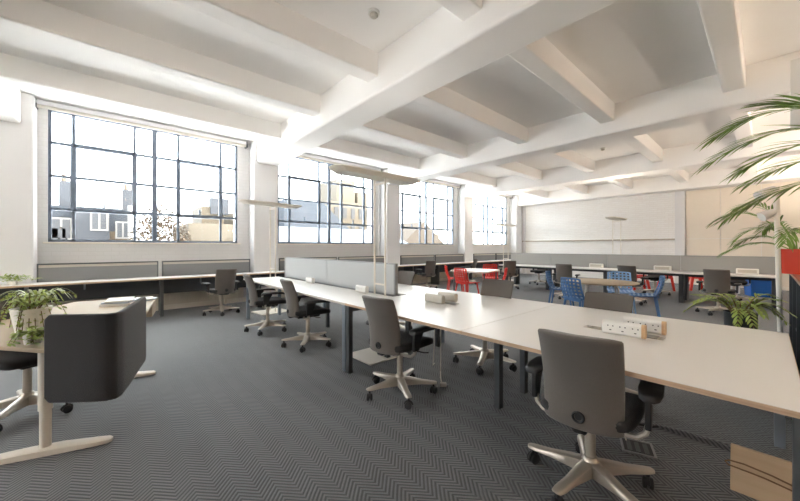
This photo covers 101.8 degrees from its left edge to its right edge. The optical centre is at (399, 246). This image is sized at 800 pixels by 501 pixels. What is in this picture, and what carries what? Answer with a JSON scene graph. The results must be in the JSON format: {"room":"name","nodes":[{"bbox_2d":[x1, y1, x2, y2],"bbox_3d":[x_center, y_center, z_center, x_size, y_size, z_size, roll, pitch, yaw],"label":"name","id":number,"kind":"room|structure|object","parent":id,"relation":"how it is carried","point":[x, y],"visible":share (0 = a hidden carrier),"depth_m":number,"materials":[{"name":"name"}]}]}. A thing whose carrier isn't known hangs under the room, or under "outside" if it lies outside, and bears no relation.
{"room":"open-plan office","nodes":[
{"label":"open-plan office","id":0,"kind":"room"},
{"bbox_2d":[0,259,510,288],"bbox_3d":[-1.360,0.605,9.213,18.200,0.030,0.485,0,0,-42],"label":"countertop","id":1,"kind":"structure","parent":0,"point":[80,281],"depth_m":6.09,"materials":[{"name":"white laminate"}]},
{"bbox_2d":[37,108,509,304],"bbox_3d":[-2.019,-0.615,9.655,21.600,3.870,0.380,0,0,-42],"label":"wall","id":2,"kind":"structure","parent":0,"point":[46,253],"depth_m":7.54,"materials":[{"name":"white paint"}]},
{"bbox_2d":[42,110,240,244],"bbox_3d":[-5.059,-1.255,6.768,3.220,2.390,0.100,0,0,-42],"label":"window","id":3,"kind":"structure","parent":2,"relation":"attached to","point":[72,145],"depth_m":6.54,"materials":[{"name":"metal"}]},
{"bbox_2d":[35,99,247,148],"bbox_3d":[-4.945,-2.438,6.662,3.410,0.135,0.150,0,0,-42],"label":"roller blind","id":4,"kind":"object","parent":2,"relation":"attached to","point":[43,104],"visible":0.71,"depth_m":6.33,"materials":[{"name":"fabric"}]},
{"bbox_2d":[278,157,372,243],"bbox_3d":[-2.027,-1.270,9.467,3.100,2.360,0.090,0,0,-42],"label":"window","id":5,"kind":"structure","parent":2,"relation":"attached to","point":[288,177],"depth_m":9.41,"materials":[{"name":"metal"}]},
{"bbox_2d":[156,273,501,310],"bbox_3d":[-1.909,1.270,9.531,21.000,0.100,0.030,0,0,-42],"label":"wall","id":6,"kind":"structure","parent":2,"relation":"attached to","point":[243,299],"depth_m":7.41,"materials":[{"name":"beige paint"}]},
{"bbox_2d":[298,153,381,170],"bbox_3d":[-1.909,-2.438,9.357,3.410,0.135,0.150,0,0,-42],"label":"roller blind","id":7,"kind":"object","parent":2,"relation":"attached to","point":[305,156],"visible":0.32,"depth_m":9.21,"materials":[{"name":"grey plastic"}]},
{"bbox_2d":[400,181,452,244],"bbox_3d":[1.010,-1.270,12.163,3.100,2.360,0.090,0,0,-42],"label":"window","id":8,"kind":"structure","parent":2,"relation":"attached to","point":[433,198],"depth_m":12.13,"materials":[{"name":"metal"}]},
{"bbox_2d":[473,195,507,245],"bbox_3d":[4.049,-1.255,14.855,3.220,2.390,0.100,0,0,-42],"label":"window","id":9,"kind":"structure","parent":2,"relation":"attached to","point":[483,205],"depth_m":15.08,"materials":[{"name":"metal"}]},
{"bbox_2d":[0,273,791,500],"bbox_3d":[2.137,1.410,4.973,21.600,0.220,12.800,0,0,-42],"label":"floor","id":10,"kind":"structure","parent":0,"point":[227,412],"depth_m":2.36,"materials":[{"name":"carpet"}]},
{"bbox_2d":[0,92,36,295],"bbox_3d":[-6.399,-0.605,5.324,0.580,3.850,0.360,0,0,-42],"label":"column","id":11,"kind":"structure","parent":10,"relation":"on","point":[18,141],"depth_m":5.29,"materials":[{"name":"paint"}]},
{"bbox_2d":[0,296,72,431],"bbox_3d":[-2.977,0.871,2.599,0.672,0.897,0.655,0,0,18],"label":"office chair","id":12,"kind":"object","parent":10,"relation":"on","point":[9,360],"visible":0.38,"depth_m":2.51,"materials":[{"name":"black plastic"}]},
{"bbox_2d":[0,296,156,464],"bbox_3d":[-2.684,0.851,2.640,1.121,0.931,2.311,0,0,-29],"label":"desk","id":13,"kind":"object","parent":10,"relation":"on","point":[91,352],"visible":0.97,"depth_m":1.89,"materials":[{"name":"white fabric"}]},
{"bbox_2d":[7,326,43,346],"bbox_3d":[-2.244,0.540,1.979,0.276,0.110,0.290,0,0,-6],"label":"trailing plant","id":14,"kind":"object","parent":13,"relation":"on","point":[32,336],"visible":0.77,"depth_m":1.94,"materials":[{"name":"green plant"}]},
{"bbox_2d":[1,288,74,306],"bbox_3d":[-2.832,0.459,2.539,0.426,0.263,0.460,0,0,-42],"label":"spider plant","id":15,"kind":"object","parent":13,"relation":"on","point":[40,291],"visible":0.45,"depth_m":2.54,"materials":[{"name":"green plant"}]},
{"bbox_2d":[0,291,76,336],"bbox_3d":[-2.608,0.452,2.280,0.359,0.276,0.410,0,0,6],"label":"potted fern","id":16,"kind":"object","parent":13,"relation":"on","point":[28,314],"visible":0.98,"depth_m":2.23,"materials":[{"name":"green plant"}]},
{"bbox_2d":[9,305,52,332],"bbox_3d":[-2.585,0.507,2.279,0.206,0.165,0.206,0,0,-42],"label":"pot","id":17,"kind":"object","parent":16,"relation":"attached to","point":[35,315],"depth_m":2.23,"materials":[{"name":"ceramic"}]},
{"bbox_2d":[47,287,243,306],"bbox_3d":[-4.940,1.055,6.694,3.240,0.530,0.110,0,0,-42],"label":"radiator","id":18,"kind":"object","parent":10,"relation":"on","point":[193,296],"visible":0.29,"depth_m":6.98,"materials":[{"name":"metal"}]},
{"bbox_2d":[201,269,239,315],"bbox_3d":[-3.542,0.871,6.433,0.672,0.897,0.655,0,0,41],"label":"office chair","id":19,"kind":"object","parent":10,"relation":"on","point":[225,282],"visible":1,"depth_m":6.26,"materials":[{"name":"fabric"}]},
{"bbox_2d":[0,259,510,315],"bbox_3d":[-1.358,0.955,9.211,18.200,0.730,0.491,0,0,-42],"label":"desk","id":20,"kind":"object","parent":10,"relation":"on","point":[122,287],"depth_m":6.20,"materials":[{"name":"white laminate"}]},
{"bbox_2d":[0,273,42,284],"bbox_3d":[-5.987,0.501,5.068,0.582,0.179,0.327,0,0,-42],"label":"windowsill plant","id":21,"kind":"object","parent":20,"relation":"on","point":[7,278],"visible":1,"depth_m":5.04,"materials":[{"name":"green plant"}]},
{"bbox_2d":[37,261,157,282],"bbox_3d":[-5.444,0.450,5.958,1.630,0.340,0.040,0,0,-42],"label":"screen","id":22,"kind":"object","parent":20,"relation":"attached to","point":[50,272],"visible":0.79,"depth_m":5.88,"materials":[{"name":"grey fabric"}]},
{"bbox_2d":[162,259,249,275],"bbox_3d":[-4.161,0.450,7.097,1.680,0.340,0.040,0,0,-42],"label":"screen","id":23,"kind":"object","parent":20,"relation":"attached to","point":[181,267],"visible":0.79,"depth_m":6.98,"materials":[{"name":"grey fabric"}]},
{"bbox_2d":[338,256,383,262],"bbox_3d":[-1.125,0.450,9.793,1.680,0.340,0.040,0,0,-42],"label":"screen","id":24,"kind":"object","parent":20,"relation":"attached to","point":[380,259],"visible":0.54,"depth_m":9.81,"materials":[{"name":"grey fabric"}]},
{"bbox_2d":[400,255,433,264],"bbox_3d":[0.628,0.450,11.350,1.630,0.340,0.040,0,0,-42],"label":"screen","id":25,"kind":"object","parent":20,"relation":"attached to","point":[404,259],"visible":0.79,"depth_m":11.25,"materials":[{"name":"grey fabric"}]},
{"bbox_2d":[435,254,463,262],"bbox_3d":[1.911,0.450,12.488,1.680,0.340,0.040,0,0,-42],"label":"screen","id":26,"kind":"object","parent":20,"relation":"attached to","point":[442,258],"visible":0.79,"depth_m":12.46,"materials":[{"name":"grey fabric"}]},
{"bbox_2d":[249,141,277,296],"bbox_3d":[-3.363,-0.605,8.020,0.580,3.850,0.360,0,0,-42],"label":"column","id":27,"kind":"structure","parent":10,"relation":"on","point":[263,178],"depth_m":7.86,"materials":[{"name":"paint"}]},
{"bbox_2d":[243,274,286,335],"bbox_3d":[-2.115,0.871,5.145,0.672,0.897,0.655,0,0,-36],"label":"office chair","id":28,"kind":"object","parent":10,"relation":"on","point":[255,299],"visible":1,"depth_m":4.98,"materials":[{"name":"fabric"}]},
{"bbox_2d":[238,199,301,315],"bbox_3d":[-2.613,0.209,6.641,0.500,2.222,1.330,0,0,40],"label":"floor lamp","id":29,"kind":"object","parent":10,"relation":"on","point":[244,201],"visible":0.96,"depth_m":6.57,"materials":[{"name":"white"}]},
{"bbox_2d":[280,279,330,352],"bbox_3d":[-1.261,0.871,4.378,0.672,0.897,0.655,0,0,-38],"label":"office chair","id":30,"kind":"object","parent":10,"relation":"on","point":[309,309],"visible":1,"depth_m":4.20,"materials":[{"name":"fabric"}]},
{"bbox_2d":[243,277,391,371],"bbox_3d":[-1.506,0.955,4.962,0.663,0.730,3.519,0,0,-42],"label":"bench","id":31,"kind":"object","parent":10,"relation":"on","point":[338,295],"visible":0.64,"depth_m":4.21,"materials":[{"name":"white laminate"}]},
{"bbox_2d":[284,257,399,327],"bbox_3d":[-1.191,0.764,5.348,0.300,1.112,3.460,0,0,-42],"label":"divider","id":32,"kind":"object","parent":31,"relation":"attached to","point":[337,273],"depth_m":4.95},
{"bbox_2d":[297,284,443,352],"bbox_3d":[-0.808,0.955,5.582,0.723,0.730,3.519,0,0,-42],"label":"bench","id":33,"kind":"object","parent":10,"relation":"on","point":[403,289],"visible":0.16,"depth_m":4.47,"materials":[{"name":"white laminate"}]},
{"bbox_2d":[329,164,420,365],"bbox_3d":[-0.261,0.209,4.007,1.330,2.222,0.500,0,0,-42],"label":"floor lamp","id":34,"kind":"object","parent":10,"relation":"on","point":[368,356],"visible":0.84,"depth_m":3.93,"materials":[{"name":"metal"}]},
{"bbox_2d":[380,168,399,264],"bbox_3d":[-0.327,-0.605,10.716,0.580,3.850,0.360,0,0,-42],"label":"column","id":35,"kind":"structure","parent":10,"relation":"on","point":[392,191],"depth_m":10.55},
{"bbox_2d":[362,295,437,409],"bbox_3d":[-0.020,0.871,2.948,0.655,0.897,0.672,0,0,42],"label":"office chair","id":36,"kind":"object","parent":10,"relation":"on","point":[386,337],"visible":1,"depth_m":2.74,"materials":[{"name":"fabric"}]},
{"bbox_2d":[398,271,414,328],"bbox_3d":[-0.103,0.857,5.084,0.719,0.924,0.701,0,0,-42],"label":"office chair","id":37,"kind":"object","parent":10,"relation":"on","point":[404,277],"visible":0.16,"depth_m":5.24,"materials":[{"name":"fabric"}]},
{"bbox_2d":[416,261,436,287],"bbox_3d":[0.843,0.871,10.251,0.655,0.897,0.672,0,0,-27],"label":"office chair","id":38,"kind":"object","parent":10,"relation":"on","point":[430,271],"visible":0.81,"depth_m":10.04,"materials":[{"name":"fabric"}]},
{"bbox_2d":[345,290,556,409],"bbox_3d":[0.529,0.953,3.395,1.626,0.734,1.515,0,0,-42],"label":"table section","id":39,"kind":"object","parent":10,"relation":"on","point":[472,310],"depth_m":3.02,"materials":[{"name":"white laminate"}]},
{"bbox_2d":[425,293,444,303],"bbox_3d":[0.367,0.545,3.442,0.055,0.090,0.240,0,0,-42],"label":"block","id":40,"kind":"object","parent":39,"relation":"on","point":[434,298],"visible":1,"depth_m":3.41,"materials":[{"name":"grey plastic"}]},
{"bbox_2d":[458,184,472,278],"bbox_3d":[2.709,-0.605,13.411,0.580,3.850,0.360,0,0,-42],"label":"column","id":41,"kind":"structure","parent":10,"relation":"on","point":[465,205],"depth_m":13.24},
{"bbox_2d":[454,268,479,293],"bbox_3d":[1.608,0.911,7.903,0.534,0.823,0.474,0,0,-37],"label":"chair","id":42,"kind":"object","parent":10,"relation":"on","point":[464,281],"visible":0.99,"depth_m":7.77,"materials":[{"name":"red plastic"}]},
{"bbox_2d":[450,268,499,290],"bbox_3d":[1.943,0.955,8.385,0.960,0.730,0.960,0,0,36],"label":"square table","id":43,"kind":"object","parent":10,"relation":"on","point":[469,270],"visible":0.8,"depth_m":8.27,"materials":[{"name":"white laminate"}]},
{"bbox_2d":[453,279,516,374],"bbox_3d":[0.983,0.857,3.682,0.701,0.924,0.719,0,0,44],"label":"office chair","id":44,"kind":"object","parent":10,"relation":"on","point":[490,287],"visible":0.52,"depth_m":3.74,"materials":[{"name":"black plastic"}]},
{"bbox_2d":[499,261,519,288],"bbox_3d":[3.472,0.871,10.368,0.655,0.897,0.672,0,0,13],"label":"office chair","id":45,"kind":"object","parent":10,"relation":"on","point":[511,265],"visible":0.78,"depth_m":10.12,"materials":[{"name":"fabric"}]},
{"bbox_2d":[510,195,521,273],"bbox_3d":[5.745,-0.605,16.107,0.580,3.850,0.360,0,0,-42],"label":"column","id":46,"kind":"structure","parent":10,"relation":"on","point":[515,210],"depth_m":15.92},
{"bbox_2d":[501,264,548,283],"bbox_3d":[4.363,0.955,10.901,1.600,0.730,1.382,0,0,-42],"label":"desk","id":47,"kind":"object","parent":10,"relation":"on","point":[518,266],"visible":0.35,"depth_m":10.96,"materials":[{"name":"white laminate"}]},
{"bbox_2d":[545,271,573,305],"bbox_3d":[3.290,0.911,6.705,0.534,0.823,0.474,0,0,33],"label":"chair","id":48,"kind":"object","parent":10,"relation":"on","point":[548,274],"visible":0.77,"depth_m":6.74,"materials":[{"name":"blue plastic"}]},
{"bbox_2d":[552,264,579,298],"bbox_3d":[4.254,0.871,8.359,0.655,0.897,0.672,0,0,38],"label":"office chair","id":49,"kind":"object","parent":10,"relation":"on","point":[562,270],"visible":0.52,"depth_m":8.16,"materials":[{"name":"fabric"}]},
{"bbox_2d":[540,266,602,289],"bbox_3d":[5.349,0.955,9.790,1.600,0.730,1.572,0,0,-42],"label":"desk","id":50,"kind":"object","parent":10,"relation":"on","point":[548,268],"visible":0.52,"depth_m":9.75,"materials":[{"name":"white laminate"}]},
{"bbox_2d":[552,268,602,271],"bbox_3d":[5.349,0.670,9.790,0.100,0.100,1.540,0,0,-42],"label":"cable tray","id":51,"kind":"object","parent":50,"relation":"on","point":[552,268],"depth_m":9.58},
{"bbox_2d":[560,277,584,306],"bbox_3d":[2.991,0.911,5.399,0.534,0.823,0.474,0,0,-20],"label":"chair","id":52,"kind":"object","parent":10,"relation":"on","point":[578,298],"visible":0.8,"depth_m":5.30,"materials":[{"name":"blue plastic"}]},
{"bbox_2d":[525,328,664,500],"bbox_3d":[1.034,0.871,1.790,0.655,0.897,0.672,0,0,41],"label":"office chair","id":53,"kind":"object","parent":10,"relation":"on","point":[584,391],"visible":1,"depth_m":1.60,"materials":[{"name":"plastic"}]},
{"bbox_2d":[566,278,639,295],"bbox_3d":[3.463,0.956,5.589,1.070,0.732,1.070,0,0,28],"label":"round table","id":54,"kind":"object","parent":10,"relation":"on","point":[587,281],"visible":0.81,"depth_m":5.40,"materials":[{"name":"wood"}]},
{"bbox_2d":[584,292,637,394],"bbox_3d":[1.793,0.882,2.903,0.718,0.874,0.701,0,0,-44],"label":"office chair","id":55,"kind":"object","parent":10,"relation":"on","point":[596,300],"visible":0.09,"depth_m":3.09,"materials":[{"name":"fabric"}]},
{"bbox_2d":[607,271,636,313],"bbox_3d":[4.347,0.911,6.414,0.474,0.823,0.534,0,0,28],"label":"chair","id":56,"kind":"object","parent":10,"relation":"on","point":[611,289],"visible":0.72,"depth_m":6.53,"materials":[{"name":"blue plastic"}]},
{"bbox_2d":[461,304,799,500],"bbox_3d":[1.542,0.953,2.254,1.626,0.734,1.530,0,0,-42],"label":"table section","id":57,"kind":"object","parent":10,"relation":"on","point":[755,368],"depth_m":1.82,"materials":[{"name":"white laminate"}]},
{"bbox_2d":[602,319,646,338],"bbox_3d":[1.491,0.545,2.166,0.058,0.090,0.240,0,0,-42],"label":"block","id":58,"kind":"object","parent":57,"relation":"on","point":[634,330],"visible":1,"depth_m":2.14,"materials":[{"name":"white plastic"}]},
{"bbox_2d":[623,316,666,334],"bbox_3d":[1.699,0.545,2.264,0.058,0.090,0.240,0,0,-42],"label":"block","id":59,"kind":"object","parent":57,"relation":"on","point":[653,326],"visible":0.67,"depth_m":2.21,"materials":[{"name":"white plastic"}]},
{"bbox_2d":[616,265,647,304],"bbox_3d":[5.415,0.871,7.657,0.672,0.897,0.655,0,0,-38],"label":"office chair","id":60,"kind":"object","parent":10,"relation":"on","point":[622,268],"visible":0.47,"depth_m":7.43,"materials":[{"name":"fabric"}]},
{"bbox_2d":[598,268,678,292],"bbox_3d":[6.398,0.955,8.609,1.600,0.730,1.572,0,0,-42],"label":"desk","id":61,"kind":"object","parent":10,"relation":"on","point":[605,270],"visible":0.52,"depth_m":8.43,"materials":[{"name":"white laminate"}]},
{"bbox_2d":[610,271,678,275],"bbox_3d":[6.398,0.670,8.609,0.100,0.100,1.540,0,0,-42],"label":"cable tray","id":62,"kind":"object","parent":61,"relation":"on","point":[646,273],"depth_m":8.30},
{"bbox_2d":[620,437,657,459],"bbox_3d":[1.558,1.313,2.132,0.180,0.011,0.180,0,0,28],"label":"grille","id":63,"kind":"object","parent":10,"relation":"on","point":[637,447],"visible":0.89,"depth_m":2.12,"materials":[{"name":"grey plastic"}]},
{"bbox_2d":[629,275,664,316],"bbox_3d":[4.387,0.911,5.794,0.534,0.823,0.474,0,0,34],"label":"chair","id":64,"kind":"object","parent":10,"relation":"on","point":[659,288],"visible":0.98,"depth_m":5.74,"materials":[{"name":"blue plastic"}]},
{"bbox_2d":[695,269,741,315],"bbox_3d":[6.224,0.871,6.369,0.672,0.897,0.655,0,0,-40],"label":"office chair","id":65,"kind":"object","parent":10,"relation":"on","point":[715,280],"visible":0.8,"depth_m":6.21,"materials":[{"name":"fabric"}]},
{"bbox_2d":[675,271,776,311],"bbox_3d":[7.447,0.955,7.427,1.600,0.730,1.572,0,0,-42],"label":"desk","id":66,"kind":"object","parent":10,"relation":"on","point":[684,276],"visible":0.58,"depth_m":7.27,"materials":[{"name":"white laminate"}]},
{"bbox_2d":[511,253,774,274],"bbox_3d":[5.938,0.414,9.128,0.040,0.412,6.125,0,0,-42],"label":"divider","id":67,"kind":"object","parent":66,"relation":"on","point":[766,265],"depth_m":8.37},
{"bbox_2d":[685,274,771,280],"bbox_3d":[7.447,0.670,7.427,0.100,0.100,1.540,0,0,-42],"label":"cable tray","id":68,"kind":"object","parent":66,"relation":"on","point":[686,275],"depth_m":7.18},
{"bbox_2d":[683,293,796,328],"bbox_3d":[2.946,0.863,2.870,0.820,0.914,0.720,0,0,-42],"label":"potted fern","id":69,"kind":"object","parent":10,"relation":"on","point":[740,317],"visible":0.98,"depth_m":2.77,"materials":[{"name":"green plant"}]},
{"bbox_2d":[693,93,799,228],"bbox_3d":[2.871,0.163,2.019,1.440,2.315,1.989,0,0,-3],"label":"palm","id":70,"kind":"object","parent":10,"relation":"on","point":[790,103],"visible":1,"depth_m":2.49,"materials":[{"name":"green plant"}]},
{"bbox_2d":[744,280,770,297],"bbox_3d":[9.655,1.090,8.706,0.580,0.460,0.500,0,0,28],"label":"crate","id":71,"kind":"object","parent":10,"relation":"on","point":[756,286],"visible":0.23,"depth_m":8.57,"materials":[{"name":"plastic"}]},
{"bbox_2d":[724,443,791,500],"bbox_3d":[2.006,1.207,1.589,0.070,0.236,0.594,0,0,-42],"label":"plywood panel","id":72,"kind":"object","parent":10,"relation":"on","point":[760,476],"visible":0.96,"depth_m":1.70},
{"bbox_2d":[753,186,782,332],"bbox_3d":[3.565,0.367,3.121,0.268,1.906,0.120,0,0,13],"label":"floor lamp","id":73,"kind":"object","parent":10,"relation":"on","point":[765,215],"visible":0.54,"depth_m":3.10,"materials":[{"name":"metal"}]},
{"bbox_2d":[789,274,799,374],"bbox_3d":[3.666,0.792,2.649,1.900,1.055,0.575,0,0,-42],"label":"base cabinet","id":74,"kind":"object","parent":10,"relation":"on","point":[794,279],"visible":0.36,"depth_m":3.04,"materials":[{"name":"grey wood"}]},
{"bbox_2d":[706,202,799,274],"bbox_3d":[3.788,-0.092,3.273,1.139,0.714,1.219,0,0,-9],"label":"potted palm","id":75,"kind":"object","parent":74,"relation":"on","point":[790,257],"visible":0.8,"depth_m":3.21,"materials":[{"name":"plant"}]},
{"bbox_2d":[0,0,799,194],"bbox_3d":[2.137,-2.655,4.973,21.600,0.250,12.800,0,0,-42],"label":"ceiling","id":76,"kind":"structure","parent":0,"point":[629,49],"depth_m":4.41,"materials":[{"name":"paint"}]},
{"bbox_2d":[0,79,20,122],"bbox_3d":[-2.499,-2.280,0.857,0.400,0.540,12.200,0,0,-42],"label":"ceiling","id":77,"kind":"structure","parent":76,"relation":"attached to","point":[10,94],"depth_m":4.86,"materials":[{"name":"paint"}]},
{"bbox_2d":[0,52,280,140],"bbox_3d":[-3.904,-2.390,5.527,3.740,0.320,0.230,0,0,-42],"label":"ceiling beam","id":78,"kind":"structure","parent":76,"relation":"attached to","point":[13,69],"depth_m":5.06,"materials":[{"name":"paint"}]},
{"bbox_2d":[0,0,319,116],"bbox_3d":[-2.789,-2.390,4.271,3.740,0.320,0.230,0,0,-42],"label":"ceiling beam","id":79,"kind":"structure","parent":76,"relation":"attached to","point":[42,19],"depth_m":3.89,"materials":[{"name":"paint"}]},
{"bbox_2d":[171,0,377,81],"bbox_3d":[-1.746,-2.390,3.096,3.740,0.320,0.230,0,0,-42],"label":"ceiling beam","id":80,"kind":"structure","parent":76,"relation":"attached to","point":[269,20],"depth_m":3.51,"materials":[{"name":"paint"}]},
{"bbox_2d":[314,138,419,170],"bbox_3d":[-0.823,-2.390,8.262,3.540,0.320,0.230,0,0,-42],"label":"ceiling beam","id":81,"kind":"structure","parent":76,"relation":"attached to","point":[337,146],"depth_m":8.19,"materials":[{"name":"paint"}]},
{"bbox_2d":[355,116,466,158],"bbox_3d":[0.292,-2.390,7.006,3.540,0.320,0.230,0,0,-42],"label":"ceiling beam","id":82,"kind":"structure","parent":76,"relation":"attached to","point":[382,126],"depth_m":6.88,"materials":[{"name":"paint"}]},
{"bbox_2d":[257,0,618,165],"bbox_3d":[0.612,-2.280,3.619,0.520,0.540,12.200,0,0,-42],"label":"ceiling beam","id":83,"kind":"structure","parent":76,"relation":"attached to","point":[443,48],"depth_m":3.70,"materials":[{"name":"paint"}]},
{"bbox_2d":[435,0,481,20],"bbox_3d":[-0.691,-2.390,1.907,3.740,0.320,0.230,0,0,-42],"label":"ceiling beam","id":84,"kind":"structure","parent":76,"relation":"attached to","point":[462,9],"depth_m":3.03,"materials":[{"name":"paint"}]},
{"bbox_2d":[413,86,527,143],"bbox_3d":[1.335,-2.390,5.832,3.540,0.320,0.230,0,0,-42],"label":"ceiling beam","id":85,"kind":"structure","parent":76,"relation":"attached to","point":[443,99],"depth_m":5.68,"materials":[{"name":"paint"}]},
{"bbox_2d":[445,171,496,186],"bbox_3d":[2.191,-2.390,10.938,3.560,0.320,0.230,0,0,-42],"label":"ceiling beam","id":86,"kind":"structure","parent":76,"relation":"attached to","point":[470,177],"depth_m":11.17,"materials":[{"name":"paint"}]},
{"bbox_2d":[490,162,541,180],"bbox_3d":[3.306,-2.390,9.682,3.560,0.320,0.230,0,0,-42],"label":"ceiling beam","id":87,"kind":"structure","parent":76,"relation":"attached to","point":[515,168],"depth_m":9.91,"materials":[{"name":"paint"}]},
{"bbox_2d":[508,37,614,123],"bbox_3d":[2.390,-2.390,4.643,3.540,0.320,0.230,0,0,-42],"label":"ceiling beam","id":88,"kind":"structure","parent":76,"relation":"attached to","point":[540,57],"depth_m":4.43,"materials":[{"name":"paint"}]},
{"bbox_2d":[545,150,594,172],"bbox_3d":[4.348,-2.390,8.508,3.560,0.320,0.230,0,0,-42],"label":"ceiling beam","id":89,"kind":"structure","parent":76,"relation":"attached to","point":[572,158],"depth_m":8.69,"materials":[{"name":"paint"}]},
{"bbox_2d":[559,184,587,193],"bbox_3d":[6.383,-2.390,12.414,3.710,0.320,0.230,0,0,-42],"label":"ceiling beam","id":90,"kind":"structure","parent":76,"relation":"attached to","point":[579,188],"depth_m":12.87,"materials":[{"name":"paint"}]},
{"bbox_2d":[388,50,799,185],"bbox_3d":[3.618,-2.280,6.288,0.520,0.540,12.200,0,0,-42],"label":"ceiling beam","id":91,"kind":"structure","parent":76,"relation":"attached to","point":[703,99],"depth_m":5.51,"materials":[{"name":"paint"}]},
{"bbox_2d":[605,178,632,188],"bbox_3d":[7.425,-2.390,11.240,3.710,0.320,0.230,0,0,-42],"label":"ceiling beam","id":92,"kind":"structure","parent":76,"relation":"attached to","point":[626,183],"depth_m":11.70,"materials":[{"name":"paint"}]},
{"bbox_2d":[465,127,799,197],"bbox_3d":[6.639,-2.280,8.970,0.520,0.540,12.200,0,0,-42],"label":"ceiling beam","id":93,"kind":"structure","parent":76,"relation":"attached to","point":[684,157],"depth_m":8.65,"materials":[{"name":"paint"}]},
{"bbox_2d":[622,134,662,161],"bbox_3d":[5.404,-2.390,7.319,3.560,0.320,0.230,0,0,-42],"label":"ceiling beam","id":94,"kind":"structure","parent":76,"relation":"attached to","point":[644,144],"depth_m":7.50,"materials":[{"name":"paint"}]},
{"bbox_2d":[518,160,799,206],"bbox_3d":[9.783,-2.280,11.762,0.550,0.540,12.200,0,0,-42],"label":"ceiling beam","id":95,"kind":"structure","parent":76,"relation":"attached to","point":[706,179],"depth_m":11.65,"materials":[{"name":"paint"}]},
{"bbox_2d":[666,170,688,182],"bbox_3d":[8.481,-2.390,10.051,3.710,0.320,0.230,0,0,-42],"label":"ceiling beam","id":96,"kind":"structure","parent":76,"relation":"attached to","point":[681,176],"depth_m":10.50,"materials":[{"name":"paint"}]},
{"bbox_2d":[697,0,745,92],"bbox_3d":[3.439,-2.390,3.461,3.540,0.320,0.230,0,0,-42],"label":"ceiling beam","id":97,"kind":"structure","parent":76,"relation":"attached to","point":[720,18],"depth_m":3.51,"materials":[{"name":"paint"}]},
{"bbox_2d":[729,112,752,148],"bbox_3d":[6.453,-2.390,6.137,3.560,0.320,0.230,0,0,-42],"label":"ceiling beam","id":98,"kind":"structure","parent":76,"relation":"attached to","point":[745,130],"depth_m":6.22,"materials":[{"name":"paint"}]},
{"bbox_2d":[790,58,799,127],"bbox_3d":[4.400,-1.925,3.178,0.040,1.330,0.750,0,0,-42],"label":"panel","id":99,"kind":"object","parent":76,"relation":"hanging from","point":[795,63],"visible":0.69,"depth_m":3.42,"materials":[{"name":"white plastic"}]},
{"bbox_2d":[522,180,799,282],"bbox_3d":[10.101,-0.605,12.044,0.300,3.850,12.800,0,0,-42],"label":"wall","id":100,"kind":"structure","parent":0,"point":[650,216],"depth_m":13.57,"materials":[{"name":"white paint"}]},
{"bbox_2d":[522,239,674,241],"bbox_3d":[8.086,-0.282,14.066,0.070,0.055,5.900,0,0,-42],"label":"trim","id":101,"kind":"structure","parent":100,"relation":"attached to","point":[608,239],"depth_m":13.56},
{"bbox_2d":[675,191,684,283],"bbox_3d":[10.118,-0.345,11.738,0.120,3.330,0.280,0,0,-42],"label":"trim","id":102,"kind":"structure","parent":100,"relation":"attached to","point":[679,195],"depth_m":11.71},
{"bbox_2d":[686,181,799,286],"bbox_3d":[12.136,-0.330,9.504,0.070,3.300,5.688,0,0,-42],"label":"wall panel","id":103,"kind":"object","parent":100,"relation":"attached to","point":[702,206],"depth_m":10.74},
{"bbox_2d":[723,310,757,328],"bbox_3d":[2.981,0.945,2.848,0.220,0.750,0.220,0,0,-42],"label":"pot","id":104,"kind":"object","parent":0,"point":[728,320],"depth_m":2.81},
{"bbox_2d":[781,249,799,274],"bbox_3d":[3.948,0.142,3.204,0.300,0.245,0.300,0,0,-42],"label":"pot","id":105,"kind":"object","parent":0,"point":[790,260],"depth_m":3.17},
{"label":"outside","id":106,"kind":"structure","parent":0,"visible":0},
{"bbox_3d":[-24.294,7.420,65.018,170.000,0.200,110.500,0,0,-42],"label":"ground","id":107,"kind":"structure","parent":106,"visible":0},
{"bbox_2d":[52,174,136,239],"bbox_3d":[-26.285,1.220,21.622,13.400,12.200,8.760,0,0,-42],"label":"brick house","id":108,"kind":"structure","parent":107,"relation":"on","point":[88,226],"depth_m":21.60,"materials":[{"name":"brick"}]},
{"bbox_2d":[128,203,191,240],"bbox_3d":[-16.025,2.166,21.848,3.708,10.331,3.352,0,0,-45],"label":"autumn tree","id":109,"kind":"object","parent":107,"relation":"on","point":[161,224],"visible":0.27,"depth_m":21.52,"materials":[{"name":"brown plant"}]},
{"bbox_2d":[173,198,233,240],"bbox_3d":[-15.835,1.670,28.680,6.000,11.300,8.080,0,0,-42],"label":"building","id":110,"kind":"structure","parent":107,"relation":"on","point":[201,229],"depth_m":25.55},
{"bbox_2d":[209,198,228,214],"bbox_3d":[-15.011,-3.330,26.924,1.300,1.300,0.800,0,0,-42],"label":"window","id":111,"kind":"structure","parent":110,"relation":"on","point":[213,202],"depth_m":26.50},
{"bbox_2d":[279,200,348,228],"bbox_3d":[-9.129,1.720,31.745,7.500,11.200,8.400,0,0,-42],"label":"house","id":112,"kind":"structure","parent":107,"relation":"on","point":[308,210],"depth_m":27.73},
{"bbox_2d":[316,179,366,229],"bbox_3d":[-8.651,-0.280,41.751,6.500,15.200,10.070,0,0,-42],"label":"building","id":113,"kind":"structure","parent":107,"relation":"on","point":[350,213],"depth_m":38.34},
{"bbox_2d":[400,221,443,243],"bbox_3d":[0.860,1.970,50.242,18.000,10.700,14.000,0,0,-42],"label":"house","id":114,"kind":"structure","parent":107,"relation":"on","point":[409,235],"depth_m":42.87,"materials":[{"name":"brown tile"}]},
{"bbox_3d":[-6.468,4.045,16.322,40.000,6.550,15.000,0,0,-42],"label":"deck","id":115,"kind":"object","parent":107,"relation":"on","visible":0},
{"bbox_2d":[279,226,406,242],"bbox_3d":[-2.483,-0.080,14.846,7.000,1.700,3.500,0,0,-42],"label":"roof","id":116,"kind":"structure","parent":115,"relation":"on","point":[297,234],"depth_m":14.67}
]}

